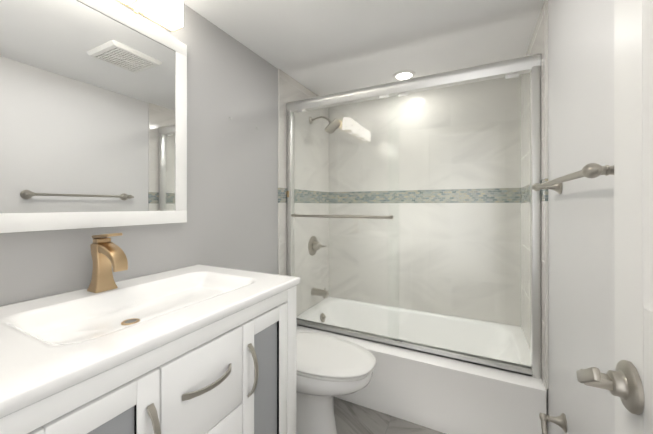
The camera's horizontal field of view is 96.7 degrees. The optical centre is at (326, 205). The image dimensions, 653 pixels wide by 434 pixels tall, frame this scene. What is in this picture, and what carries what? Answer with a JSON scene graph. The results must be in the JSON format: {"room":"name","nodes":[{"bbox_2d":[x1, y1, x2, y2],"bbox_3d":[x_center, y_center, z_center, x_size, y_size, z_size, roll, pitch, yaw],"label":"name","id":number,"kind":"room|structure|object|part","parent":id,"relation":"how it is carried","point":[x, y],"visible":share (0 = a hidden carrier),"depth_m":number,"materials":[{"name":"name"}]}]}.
{"room":"bathroom","nodes":[
{"label":"bathroom","id":0,"kind":"room"},
{"bbox_2d":[0,0,277,305],"bbox_3d":[-0.731,0.124,1.357,0.100,2.146,3.303,0,0,27],"label":"wall","id":1,"kind":"structure","parent":0,"point":[232,193],"depth_m":1.49,"materials":[{"name":"paint"}]},
{"bbox_2d":[0,0,186,232],"bbox_3d":[-0.836,-0.333,1.005,0.030,0.823,0.780,0,0,27],"label":"mirror","id":2,"kind":"object","parent":1,"relation":"attached to","point":[93,113],"visible":1,"depth_m":1.00,"materials":[{"name":"white mirror"}]},
{"bbox_2d":[116,0,182,30],"bbox_3d":[-0.816,-0.822,0.957,0.111,0.155,0.730,0,0,27],"label":"vanity light","id":3,"kind":"object","parent":1,"relation":"attached to","point":[167,14],"visible":1,"depth_m":1.17,"materials":[{"name":"white metal"}]},
{"bbox_2d":[278,69,328,315],"bbox_3d":[-0.156,-0.050,2.365,0.012,1.794,0.783,0,0,27],"label":"wall tile","id":4,"kind":"structure","parent":1,"relation":"attached to","point":[290,89],"depth_m":2.31,"materials":[{"name":"white tile"}]},
{"bbox_2d":[308,236,325,254],"bbox_3d":[-0.077,0.339,2.428,0.070,0.164,0.183,0,0,27],"label":"shower valve","id":5,"kind":"object","parent":4,"relation":"attached to","point":[313,242],"depth_m":2.40,"materials":[{"name":"silver metal"}]},
{"bbox_2d":[311,287,328,297],"bbox_3d":[-0.049,0.719,2.402,0.143,0.082,0.068,0,0,27],"label":"tub spout","id":6,"kind":"object","parent":4,"relation":"attached to","point":[324,293],"depth_m":2.38,"materials":[{"name":"silver metal"}]},
{"bbox_2d":[309,116,341,133],"bbox_3d":[-0.013,-0.658,2.345,0.262,0.149,0.132,0,0,27],"label":"shower head","id":7,"kind":"object","parent":4,"relation":"attached to","point":[331,127],"depth_m":2.32},
{"bbox_2d":[183,0,543,95],"bbox_3d":[-0.009,-1.000,0.992,1.720,0.100,3.303,0,0,27],"label":"ceiling","id":8,"kind":"structure","parent":0,"point":[321,47],"depth_m":1.61,"materials":[{"name":"paint"}]},
{"bbox_2d":[392,70,415,80],"bbox_3d":[0.566,-0.944,2.123,0.164,0.008,0.164,0,0,27],"label":"recessed light","id":9,"kind":"object","parent":8,"relation":"in","point":[402,75],"visible":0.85,"depth_m":2.12,"materials":[{"name":"white plastic"}]},
{"bbox_2d":[333,397,444,433],"bbox_3d":[-0.009,1.246,0.988,1.720,0.100,3.303,0,0,27],"label":"floor","id":10,"kind":"structure","parent":0,"point":[351,418],"depth_m":1.60,"materials":[{"name":"tile"}]},
{"bbox_2d":[0,286,295,433],"bbox_3d":[-0.562,0.757,0.892,0.616,0.875,0.880,0,0,27],"label":"bathroom vanity","id":11,"kind":"object","parent":10,"relation":"on","point":[234,373],"visible":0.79,"depth_m":0.75,"materials":[{"name":"white wood"}]},
{"bbox_2d":[0,264,299,418],"bbox_3d":[-0.573,0.319,0.898,0.590,0.058,0.906,0,0,27],"label":"countertop","id":12,"kind":"structure","parent":11,"relation":"on","point":[51,345],"depth_m":0.79,"materials":[{"name":"white ceramic"}]},
{"bbox_2d":[87,233,127,292],"bbox_3d":[-0.731,0.191,0.979,0.146,0.196,0.068,0,0,27],"label":"faucet","id":13,"kind":"object","parent":12,"relation":"on","point":[107,255],"visible":1,"depth_m":0.97,"materials":[{"name":"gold metal"}]},
{"bbox_2d":[277,274,375,433],"bbox_3d":[-0.125,0.824,1.562,0.790,0.744,0.450,0,0,27],"label":"toilet","id":14,"kind":"object","parent":10,"relation":"on","point":[328,367],"visible":0.27,"depth_m":1.44,"materials":[{"name":"white ceramic"}]},
{"bbox_2d":[296,297,546,433],"bbox_3d":[0.515,1.023,2.019,1.512,0.350,0.786,0,0,27],"label":"bathtub","id":15,"kind":"object","parent":10,"relation":"on","point":[443,394],"visible":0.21,"depth_m":1.63,"materials":[{"name":"white ceramic"}]},
{"bbox_2d":[321,313,325,321],"bbox_3d":[-0.025,0.927,2.390,0.031,0.071,0.072,0,0,27],"label":"bathtub overflow drain","id":16,"kind":"object","parent":15,"relation":"attached to","point":[323,316],"depth_m":2.38,"materials":[{"name":"silver metal"}]},
{"bbox_2d":[286,54,540,377],"bbox_3d":[0.381,0.049,1.757,1.495,1.594,0.101,0,0,27],"label":"shower door","id":17,"kind":"structure","parent":15,"relation":"on","point":[515,67],"depth_m":1.64,"materials":[{"name":"clear glass"}]},
{"bbox_2d":[547,0,614,433],"bbox_3d":[0.713,0.122,0.623,0.100,2.146,3.303,0,0,27],"label":"wall","id":18,"kind":"structure","parent":0,"point":[581,281],"depth_m":0.93,"materials":[{"name":"paint"}]},
{"bbox_2d":[521,0,548,389],"bbox_3d":[1.188,-0.052,1.683,0.012,1.794,0.783,0,0,27],"label":"wall tile","id":19,"kind":"structure","parent":18,"relation":"attached to","point":[538,44],"depth_m":1.43,"materials":[{"name":"white tile"}]},
{"bbox_2d":[539,413,566,433],"bbox_3d":[0.843,0.874,1.076,0.078,0.177,0.132,0,0,27],"label":"paper holder","id":20,"kind":"object","parent":18,"relation":"attached to","point":[560,421],"visible":1,"depth_m":1.09,"materials":[{"name":"silver metal"}]},
{"bbox_2d":[532,163,613,193],"bbox_3d":[0.742,-0.074,0.893,0.092,0.062,0.690,0,0,27],"label":"towel bar","id":21,"kind":"object","parent":18,"relation":"attached to","point":[592,170],"visible":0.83,"depth_m":0.69,"materials":[{"name":"silver metal"}]},
{"bbox_3d":[0.716,0.126,2.418,1.520,2.146,0.100,0,0,27],"label":"wall","id":22,"kind":"structure","parent":0,"visible":0},
{"bbox_2d":[329,74,520,326],"bbox_3d":[0.691,-0.050,2.368,1.496,1.794,0.012,0,0,27],"label":"wall tile","id":23,"kind":"structure","parent":22,"relation":"attached to","point":[411,244],"depth_m":2.29,"materials":[{"name":"white tile"}]},
{"bbox_3d":[-0.508,0.121,0.008,1.520,2.146,0.100,0,0,27],"label":"wall","id":24,"kind":"structure","parent":0,"visible":0},
{"bbox_2d":[576,0,652,433],"bbox_3d":[0.302,0.171,0.109,0.155,2.030,0.790,0,0,27],"label":"door","id":25,"kind":"structure","parent":24,"relation":"in","point":[633,122],"depth_m":0.41,"materials":[{"name":"white paint"}]},
{"bbox_3d":[0.436,0.257,0.374,0.155,0.074,0.144,0,0,27],"label":"door handle","id":26,"kind":"part","parent":25,"relation":"part of","materials":[{"name":"silver metal"}]}
]}

